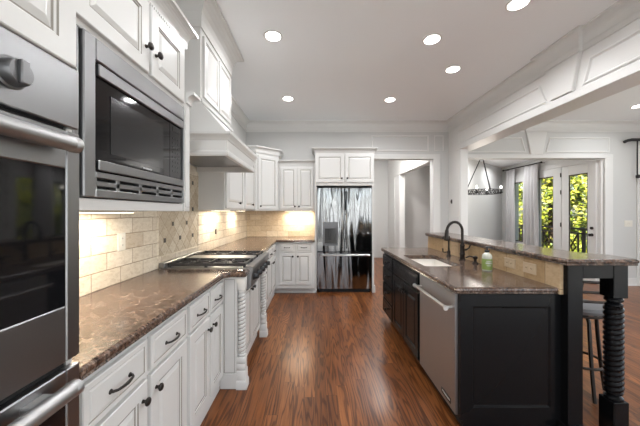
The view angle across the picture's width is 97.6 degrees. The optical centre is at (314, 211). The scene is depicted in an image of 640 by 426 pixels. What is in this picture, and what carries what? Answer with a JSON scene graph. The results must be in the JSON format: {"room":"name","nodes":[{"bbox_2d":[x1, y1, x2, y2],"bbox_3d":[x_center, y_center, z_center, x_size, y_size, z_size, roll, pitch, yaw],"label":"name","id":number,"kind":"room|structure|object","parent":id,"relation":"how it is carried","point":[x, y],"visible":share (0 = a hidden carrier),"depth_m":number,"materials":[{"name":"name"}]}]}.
{"room":"kitchen","nodes":[
{"label":"kitchen","id":0,"kind":"room"},
{"bbox_2d":[84,115,245,295],"bbox_3d":[-1.355,-0.155,0.805,0.150,3.050,9.110,0,0,0],"label":"wall","id":1,"kind":"structure","parent":0,"point":[237,128],"depth_m":4.62,"materials":[{"name":"grey paint"}]},
{"bbox_2d":[76,0,200,210],"bbox_3d":[-1.018,-0.575,1.345,0.515,1.140,1.061,0,0,0],"label":"upper cabinet","id":2,"kind":"object","parent":1,"relation":"attached to","point":[153,37],"visible":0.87,"depth_m":1.36,"materials":[{"name":"grey paint"}]},
{"bbox_2d":[79,211,135,212],"bbox_3d":[-1.120,0.002,1.340,0.050,0.009,0.740,0,0,0],"label":"light","id":3,"kind":"object","parent":2,"relation":"attached to","point":[79,211],"visible":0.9,"depth_m":1.47,"materials":[{"name":"beige plastic"}]},
{"bbox_2d":[72,25,183,202],"bbox_3d":[-0.991,-0.348,1.337,0.379,0.589,0.783,0,0,0],"label":"microwave oven","id":4,"kind":"object","parent":2,"relation":"in","point":[131,131],"visible":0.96,"depth_m":1.19,"materials":[{"name":"silver metal"}]},
{"bbox_2d":[79,165,246,296],"bbox_3d":[-1.272,-0.010,3.015,0.013,0.940,4.390,0,0,0],"label":"backsplash","id":5,"kind":"structure","parent":1,"relation":"attached to","point":[153,238],"depth_m":2.10,"materials":[{"name":"tile"}]},
{"bbox_2d":[117,233,125,250],"bbox_3d":[-1.265,0.195,1.835,0.010,0.116,0.072,0,0,0],"label":"outlet","id":6,"kind":"object","parent":5,"relation":"attached to","point":[121,237],"visible":1,"depth_m":1.82,"materials":[{"name":"beige plastic"}]},
{"bbox_2d":[175,0,256,172],"bbox_3d":[-0.952,-1.050,2.590,0.646,1.251,1.012,0,0,0],"label":"range hood","id":7,"kind":"object","parent":1,"relation":"attached to","point":[210,59],"visible":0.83,"depth_m":2.29,"materials":[{"name":"grey paint"}]},
{"bbox_2d":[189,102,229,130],"bbox_3d":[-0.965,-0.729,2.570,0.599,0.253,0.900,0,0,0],"label":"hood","id":8,"kind":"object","parent":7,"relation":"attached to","point":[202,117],"depth_m":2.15,"materials":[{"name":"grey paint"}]},
{"bbox_2d":[198,132,257,210],"bbox_3d":[-1.099,-0.461,3.772,0.339,0.878,1.576,0,0,0],"label":"upper cabinet","id":9,"kind":"object","parent":1,"relation":"attached to","point":[216,191],"visible":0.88,"depth_m":3.09,"materials":[{"name":"grey paint"}]},
{"bbox_2d":[374,161,387,257],"bbox_3d":[1.545,-0.160,8.450,1.290,3.060,0.100,0,0,0],"label":"wall","id":10,"kind":"structure","parent":0,"point":[380,167],"depth_m":8.40,"materials":[{"name":"grey paint"}]},
{"bbox_2d":[388,161,429,247],"bbox_3d":[2.241,-0.160,6.930,0.138,3.060,3.140,0,0,0],"label":"wall","id":11,"kind":"structure","parent":0,"point":[397,170],"depth_m":7.43,"materials":[{"name":"white paint"}]},
{"bbox_2d":[405,166,429,247],"bbox_3d":[3.355,-0.160,7.650,2.090,3.060,0.100,0,0,0],"label":"wall","id":12,"kind":"structure","parent":0,"point":[417,182],"depth_m":7.60,"materials":[{"name":"grey paint"}]},
{"bbox_2d":[200,258,639,425],"bbox_3d":[2.660,1.430,2.475,8.180,0.120,12.450,0,0,0],"label":"floor","id":13,"kind":"structure","parent":0,"point":[324,358],"depth_m":2.39,"materials":[{"name":"brown wood"}]},
{"bbox_2d":[0,0,76,366],"bbox_3d":[-0.945,0.060,0.429,0.661,2.620,0.918,0,0,0],"label":"tall cabinet","id":14,"kind":"object","parent":13,"relation":"on","point":[49,25],"visible":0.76,"depth_m":0.70,"materials":[{"name":"grey paint"}]},
{"bbox_2d":[0,25,84,425],"bbox_3d":[-0.932,0.318,0.393,0.636,1.444,0.826,0,0,0],"label":"double oven","id":15,"kind":"object","parent":14,"relation":"in","point":[39,93],"visible":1,"depth_m":0.68,"materials":[{"name":"silver metal"}]},
{"bbox_2d":[79,306,186,425],"bbox_3d":[-0.971,0.935,1.183,0.608,0.869,0.739,0,0,0],"label":"base cabinet","id":16,"kind":"object","parent":13,"relation":"on","point":[145,384],"visible":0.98,"depth_m":1.16,"materials":[{"name":"grey paint"}]},
{"bbox_2d":[72,269,249,379],"bbox_3d":[-0.904,0.480,1.540,0.757,0.040,1.448,0,0,0],"label":"countertop","id":17,"kind":"structure","parent":16,"relation":"on","point":[113,318],"depth_m":1.37,"materials":[{"name":"brown stone"}]},
{"bbox_2d":[159,250,269,290],"bbox_3d":[-0.871,0.525,2.655,0.795,0.220,0.786,0,0,0],"label":"cooktop","id":18,"kind":"object","parent":17,"relation":"in","point":[258,263],"visible":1,"depth_m":2.46,"materials":[{"name":"silver metal"}]},
{"bbox_2d":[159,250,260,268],"bbox_3d":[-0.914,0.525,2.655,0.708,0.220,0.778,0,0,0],"label":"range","id":19,"kind":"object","parent":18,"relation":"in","point":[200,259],"depth_m":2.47,"materials":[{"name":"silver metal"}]},
{"bbox_2d":[185,280,222,425],"bbox_3d":[-0.971,0.935,1.857,0.608,0.869,0.605,0,0,0],"label":"base cabinet","id":20,"kind":"object","parent":13,"relation":"on","point":[204,337],"visible":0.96,"depth_m":1.76,"materials":[{"name":"grey paint"}]},
{"bbox_2d":[220,270,267,389],"bbox_3d":[-0.901,0.935,2.650,0.748,0.869,0.992,0,0,0],"label":"base cabinet","id":21,"kind":"object","parent":13,"relation":"on","point":[243,318],"visible":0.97,"depth_m":2.17,"materials":[{"name":"grey paint"}]},
{"bbox_2d":[260,244,275,311],"bbox_3d":[-0.944,0.935,3.897,0.663,0.869,1.515,0,0,0],"label":"base cabinet","id":22,"kind":"object","parent":13,"relation":"on","point":[271,270],"visible":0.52,"depth_m":4.15,"materials":[{"name":"grey paint"}]},
{"bbox_2d":[209,237,314,253],"bbox_3d":[-0.642,0.480,4.135,1.281,0.040,2.177,0,0,0],"label":"countertop","id":23,"kind":"structure","parent":22,"relation":"on","point":[247,243],"depth_m":4.22,"materials":[{"name":"brown stone"}]},
{"bbox_2d":[274,242,314,292],"bbox_3d":[-0.351,0.935,4.911,0.698,0.869,0.608,0,0,0],"label":"base cabinet","id":24,"kind":"object","parent":13,"relation":"on","point":[295,261],"visible":1,"depth_m":4.64,"materials":[{"name":"grey paint"}]},
{"bbox_2d":[317,188,371,291],"bbox_3d":[0.500,0.481,4.941,0.926,1.777,0.519,0,0,0],"label":"refrigerator","id":25,"kind":"object","parent":13,"relation":"on","point":[344,216],"visible":1,"depth_m":4.75,"materials":[{"name":"silver metal"}]},
{"bbox_2d":[312,147,377,292],"bbox_3d":[0.502,0.140,4.960,1.117,2.460,0.511,0,0,0],"label":"tall cabinet","id":26,"kind":"object","parent":13,"relation":"on","point":[335,167],"visible":0.94,"depth_m":4.74,"materials":[{"name":"grey paint"}]},
{"bbox_2d":[383,253,393,322],"bbox_3d":[1.159,0.935,3.362,0.651,0.869,0.455,0,0,0],"label":"base cabinet","id":27,"kind":"object","parent":13,"relation":"on","point":[387,259],"visible":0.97,"depth_m":3.30,"materials":[{"name":"black paint"}]},
{"bbox_2d":[381,248,558,293],"bbox_3d":[1.170,0.480,2.670,0.648,0.040,1.944,0,0,0],"label":"countertop","id":28,"kind":"structure","parent":27,"relation":"on","point":[462,277],"depth_m":2.00,"materials":[{"name":"brown stone"}]},
{"bbox_2d":[412,259,450,265],"bbox_3d":[1.103,0.593,2.678,0.379,0.184,0.649,0,0,0],"label":"sink","id":29,"kind":"object","parent":28,"relation":"in","point":[426,262],"visible":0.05,"depth_m":2.98,"materials":[{"name":"white ceramic"}]},
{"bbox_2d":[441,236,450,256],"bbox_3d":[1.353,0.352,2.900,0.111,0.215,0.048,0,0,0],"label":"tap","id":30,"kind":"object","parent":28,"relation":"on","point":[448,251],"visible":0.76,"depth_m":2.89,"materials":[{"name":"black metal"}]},
{"bbox_2d":[444,221,470,260],"bbox_3d":[1.347,0.272,2.666,0.256,0.377,0.061,0,0,-4],"label":"faucet","id":31,"kind":"object","parent":28,"relation":"on","point":[446,235],"visible":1,"depth_m":2.65,"materials":[{"name":"black metal"}]},
{"bbox_2d":[465,255,478,263],"bbox_3d":[1.395,0.423,2.490,0.113,0.074,0.052,0,0,0],"label":"soap dispenser","id":32,"kind":"object","parent":28,"relation":"on","point":[475,258],"visible":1,"depth_m":2.48,"materials":[{"name":"black metal"}]},
{"bbox_2d":[482,246,492,270],"bbox_3d":[1.355,0.365,2.205,0.073,0.190,0.074,0,0,-20],"label":"soap bottle","id":33,"kind":"object","parent":28,"relation":"on","point":[487,261],"visible":1,"depth_m":2.18,"materials":[{"name":"green plastic"}]},
{"bbox_2d":[393,258,419,361],"bbox_3d":[1.159,0.935,2.737,0.651,0.869,0.785,0,0,0],"label":"base cabinet","id":34,"kind":"object","parent":13,"relation":"on","point":[406,298],"visible":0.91,"depth_m":2.62,"materials":[{"name":"black paint"}]},
{"bbox_2d":[413,274,461,425],"bbox_3d":[1.144,0.922,2.039,0.672,0.835,0.595,0,0,0],"label":"dishwasher","id":35,"kind":"object","parent":13,"relation":"on","point":[438,304],"visible":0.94,"depth_m":1.93,"materials":[{"name":"silver metal"}]},
{"bbox_2d":[428,236,582,425],"bbox_3d":[1.538,0.842,2.654,0.123,1.056,2.012,0,0,0],"label":"wall","id":36,"kind":"structure","parent":13,"relation":"on","point":[568,280],"depth_m":1.67,"materials":[{"name":"beige tile"}]},
{"bbox_2d":[504,257,515,268],"bbox_3d":[1.472,0.386,2.120,0.010,0.072,0.116,0,0,0],"label":"outlet","id":37,"kind":"object","parent":36,"relation":"attached to","point":[508,262],"visible":1,"depth_m":2.11,"materials":[{"name":"beige plastic"}]},
{"bbox_2d":[523,261,536,274],"bbox_3d":[1.472,0.386,1.925,0.010,0.072,0.116,0,0,0],"label":"outlet","id":38,"kind":"object","parent":36,"relation":"attached to","point":[530,268],"visible":1,"depth_m":1.91,"materials":[{"name":"beige plastic"}]},
{"bbox_2d":[425,232,639,265],"bbox_3d":[1.677,0.293,2.688,0.449,0.038,2.149,0,0,0],"label":"countertop","id":39,"kind":"structure","parent":36,"relation":"on","point":[563,257],"depth_m":1.89,"materials":[{"name":"brown stone"}]},
{"bbox_2d":[458,294,560,425],"bbox_3d":[1.200,0.935,1.724,0.625,0.869,0.032,0,0,0],"label":"island end panel","id":40,"kind":"object","parent":13,"relation":"on","point":[509,345],"visible":0.94,"depth_m":1.72,"materials":[{"name":"black paint"}]},
{"bbox_2d":[583,281,604,403],"bbox_3d":[2.037,0.924,2.155,0.365,0.879,0.417,0,0,-14],"label":"bar stool","id":41,"kind":"object","parent":13,"relation":"on","point":[591,309],"visible":0.34,"depth_m":2.02,"materials":[{"name":"grey metal"}]},
{"bbox_2d":[583,266,628,425],"bbox_3d":[1.738,0.842,2.629,0.294,1.056,1.947,0,0,0],"label":"post","id":42,"kind":"object","parent":13,"relation":"on","point":[613,280],"visible":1,"depth_m":1.67,"materials":[{"name":"black paint"}]},
{"bbox_2d":[216,0,639,119],"bbox_3d":[2.660,-1.755,0.805,8.180,0.150,9.110,0,0,0],"label":"ceiling","id":43,"kind":"structure","parent":0,"point":[337,59],"depth_m":2.95,"materials":[{"name":"white paint"}]},
{"bbox_2d":[264,30,281,41],"bbox_3d":[-0.400,-1.675,2.670,0.176,0.010,0.176,0,0,0],"label":"recessed light","id":44,"kind":"object","parent":43,"relation":"in","point":[270,35],"visible":1,"depth_m":2.65,"materials":[{"name":"white paint"}]},
{"bbox_2d":[266,32,279,40],"bbox_3d":[-0.400,-1.673,2.670,0.140,0.008,0.140,0,0,0],"label":"diffuser","id":45,"kind":"object","parent":44,"relation":"attached to","point":[270,36],"depth_m":2.66,"materials":[{"name":"white"}]},
{"bbox_2d":[282,96,293,100],"bbox_3d":[-0.400,-1.675,4.140,0.176,0.010,0.176,0,0,0],"label":"recessed light","id":46,"kind":"object","parent":43,"relation":"in","point":[286,98],"visible":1,"depth_m":4.12,"materials":[{"name":"white paint"}]},
{"bbox_2d":[283,97,292,100],"bbox_3d":[-0.400,-1.673,4.140,0.140,0.008,0.140,0,0,0],"label":"diffuser","id":47,"kind":"object","parent":46,"relation":"attached to","point":[284,98],"depth_m":4.12,"materials":[{"name":"white plastic"}]},
{"bbox_2d":[384,97,395,101],"bbox_3d":[1.120,-1.675,4.180,0.176,0.010,0.176,0,0,0],"label":"recessed light","id":48,"kind":"object","parent":43,"relation":"in","point":[389,99],"visible":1,"depth_m":4.16,"materials":[{"name":"white paint"}]},
{"bbox_2d":[385,98,394,101],"bbox_3d":[1.120,-1.673,4.180,0.140,0.008,0.140,0,0,0],"label":"diffuser","id":49,"kind":"object","parent":48,"relation":"attached to","point":[386,99],"depth_m":4.16,"materials":[{"name":"white plastic"}]},
{"bbox_2d":[422,33,441,44],"bbox_3d":[1.137,-1.675,2.720,0.176,0.010,0.176,0,0,0],"label":"recessed light","id":50,"kind":"object","parent":43,"relation":"in","point":[433,38],"visible":1,"depth_m":2.71,"materials":[{"name":"white paint"}]},
{"bbox_2d":[424,35,439,43],"bbox_3d":[1.137,-1.673,2.720,0.140,0.008,0.140,0,0,0],"label":"diffuser","id":51,"kind":"object","parent":50,"relation":"attached to","point":[429,39],"depth_m":2.71,"materials":[{"name":"white plastic"}]},
{"bbox_2d":[445,65,460,72],"bbox_3d":[1.620,-1.675,3.290,0.176,0.010,0.176,0,0,0],"label":"recessed light","id":52,"kind":"object","parent":43,"relation":"in","point":[454,68],"visible":1,"depth_m":3.28,"materials":[{"name":"white paint"}]},
{"bbox_2d":[505,0,530,10],"bbox_3d":[1.633,-1.675,2.250,0.176,0.010,0.176,0,0,0],"label":"recessed light","id":53,"kind":"object","parent":43,"relation":"in","point":[512,5],"visible":1,"depth_m":2.25,"materials":[{"name":"white paint"}]},
{"bbox_2d":[246,132,639,277],"bbox_3d":[2.735,-0.155,5.290,8.030,3.050,0.140,0,0,0],"label":"wall","id":54,"kind":"structure","parent":0,"point":[294,145],"depth_m":5.22,"materials":[{"name":"grey paint"}]},
{"bbox_2d":[246,145,283,210],"bbox_3d":[-0.926,-0.551,4.862,0.684,1.058,0.692,0,0,0],"label":"upper cabinet","id":55,"kind":"object","parent":54,"relation":"attached to","point":[267,163],"visible":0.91,"depth_m":4.69,"materials":[{"name":"grey paint"}]},
{"bbox_2d":[247,211,314,236],"bbox_3d":[-0.636,0.219,5.215,1.264,0.482,0.009,0,0,0],"label":"backsplash","id":56,"kind":"structure","parent":54,"relation":"attached to","point":[259,223],"depth_m":5.21,"materials":[{"name":"tile"}]},
{"bbox_2d":[278,160,314,210],"bbox_3d":[-0.317,-0.464,5.021,0.630,0.883,0.374,0,0,0],"label":"upper cabinet","id":57,"kind":"object","parent":54,"relation":"attached to","point":[296,177],"visible":1,"depth_m":4.87,"materials":[{"name":"grey paint"}]},
{"bbox_2d":[371,135,443,231],"bbox_3d":[1.725,-0.030,5.210,1.530,2.800,0.020,0,0,0],"label":"trim","id":58,"kind":"structure","parent":54,"relation":"attached to","point":[436,157],"depth_m":5.20,"materials":[{"name":"white paint"}]},
{"bbox_2d":[468,131,639,285],"bbox_3d":[4.655,-0.080,5.205,3.890,2.900,0.030,0,0,0],"label":"trim","id":59,"kind":"structure","parent":54,"relation":"attached to","point":[535,139],"depth_m":5.20,"materials":[{"name":"white paint"}]},
{"bbox_2d":[624,220,632,226],"bbox_3d":[5.840,0.215,5.215,0.150,0.116,0.011,0,0,0],"label":"switch plate","id":60,"kind":"object","parent":54,"relation":"attached to","point":[627,223],"visible":1,"depth_m":5.21,"materials":[{"name":"beige plastic"}]},
{"bbox_2d":[623,138,639,177],"bbox_3d":[5.994,-0.987,5.170,0.612,0.735,0.100,0,0,0],"label":"wall bracket","id":61,"kind":"object","parent":54,"relation":"attached to","point":[631,139],"visible":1,"depth_m":5.14,"materials":[{"name":"black metal"}]},
{"bbox_2d":[637,145,639,284],"bbox_3d":[6.055,0.060,5.207,0.130,2.620,0.025,0,0,0],"label":"trim","id":62,"kind":"structure","parent":54,"relation":"attached to","point":[638,179],"depth_m":5.20,"materials":[{"name":"white paint"}]},
{"bbox_2d":[449,128,467,234],"bbox_3d":[2.595,-0.155,4.990,0.250,3.050,0.460,0,0,0],"label":"wall","id":63,"kind":"structure","parent":0,"point":[458,160],"depth_m":4.87,"materials":[{"name":"white paint"}]},
{"bbox_2d":[231,0,639,131],"bbox_3d":[0.605,-1.585,0.810,3.770,0.190,8.820,0,0,0],"label":"trim","id":64,"kind":"structure","parent":63,"relation":"attached to","point":[621,13],"depth_m":3.77,"materials":[{"name":"white paint"}]},
{"bbox_2d":[455,18,639,150],"bbox_3d":[2.597,-1.377,0.675,0.286,0.605,8.550,0,0,0],"label":"beam","id":65,"kind":"structure","parent":63,"relation":"attached to","point":[611,66],"depth_m":2.77,"materials":[{"name":"white paint"}]},
{"bbox_2d":[520,120,639,131],"bbox_3d":[4.660,-1.585,0.810,3.880,0.190,8.820,0,0,0],"label":"trim","id":66,"kind":"structure","parent":63,"relation":"attached to","point":[550,125],"depth_m":5.20,"materials":[{"name":"white paint"}]},
{"bbox_2d":[427,160,533,167],"bbox_3d":[4.750,-1.540,7.030,4.000,0.580,3.340,0,0,0],"label":"ceiling","id":67,"kind":"structure","parent":0,"point":[499,163],"depth_m":7.07,"materials":[{"name":"white paint"}]},
{"bbox_2d":[468,160,502,194],"bbox_3d":[3.550,-0.809,5.950,0.618,0.880,0.618,0,0,0],"label":"chandelier","id":68,"kind":"object","parent":67,"relation":"hanging from","point":[475,192],"visible":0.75,"depth_m":5.85,"materials":[{"name":"black metal"}]},
{"bbox_2d":[468,160,501,240],"bbox_3d":[4.042,0.060,6.842,0.358,2.620,3.752,0,0,43],"label":"wall","id":69,"kind":"structure","parent":0,"point":[484,211],"depth_m":7.10,"materials":[{"name":"grey paint"}]},
{"bbox_2d":[502,159,602,284],"bbox_3d":[5.410,0.060,6.680,0.120,2.620,2.880,0,0,0],"label":"door frame","id":70,"kind":"structure","parent":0,"point":[518,171],"depth_m":5.30,"materials":[{"name":"white paint"}]},
{"bbox_2d":[515,174,523,243],"bbox_3d":[5.332,-0.045,7.310,0.035,1.830,0.460,0,0,0],"label":"window","id":71,"kind":"structure","parent":70,"relation":"in","point":[519,179],"depth_m":7.31,"materials":[{"name":"clear glass"}]},
{"bbox_2d":[502,161,544,170],"bbox_3d":[5.274,-1.145,7.110,0.151,0.044,1.350,0,0,0],"label":"curtain rod","id":72,"kind":"object","parent":70,"relation":"attached to","point":[541,161],"visible":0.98,"depth_m":7.00,"materials":[{"name":"black metal"}]},
{"bbox_2d":[505,169,515,242],"bbox_3d":[5.223,0.115,7.490,0.076,2.470,0.340,0,0,0],"label":"curtain","id":73,"kind":"object","parent":72,"relation":"hanging from","point":[510,213],"visible":0.84,"depth_m":7.49,"materials":[{"name":"grey fabric"}]},
{"bbox_2d":[523,164,538,245],"bbox_3d":[5.223,0.115,6.775,0.076,2.470,0.450,0,0,0],"label":"curtain","id":74,"kind":"object","parent":72,"relation":"hanging from","point":[531,194],"visible":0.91,"depth_m":6.73,"materials":[{"name":"grey fabric"}]},
{"bbox_2d":[538,168,561,249],"bbox_3d":[5.332,0.195,6.425,0.035,2.310,0.750,0,0,0],"label":"door","id":75,"kind":"structure","parent":70,"relation":"in","point":[549,181],"depth_m":6.35,"materials":[{"name":"white paint"}]},
{"bbox_2d":[502,159,600,170],"bbox_3d":[5.330,0.060,6.670,0.040,2.620,2.860,0,0,0],"label":"trim","id":76,"kind":"structure","parent":70,"relation":"attached to","point":[573,162],"depth_m":6.26,"materials":[{"name":"white paint"}]},
{"bbox_2d":[560,161,596,280],"bbox_3d":[5.300,0.195,5.678,0.100,2.310,0.756,0,0,0],"label":"door","id":77,"kind":"structure","parent":70,"relation":"in","point":[579,182],"depth_m":5.63,"materials":[{"name":"white paint"}]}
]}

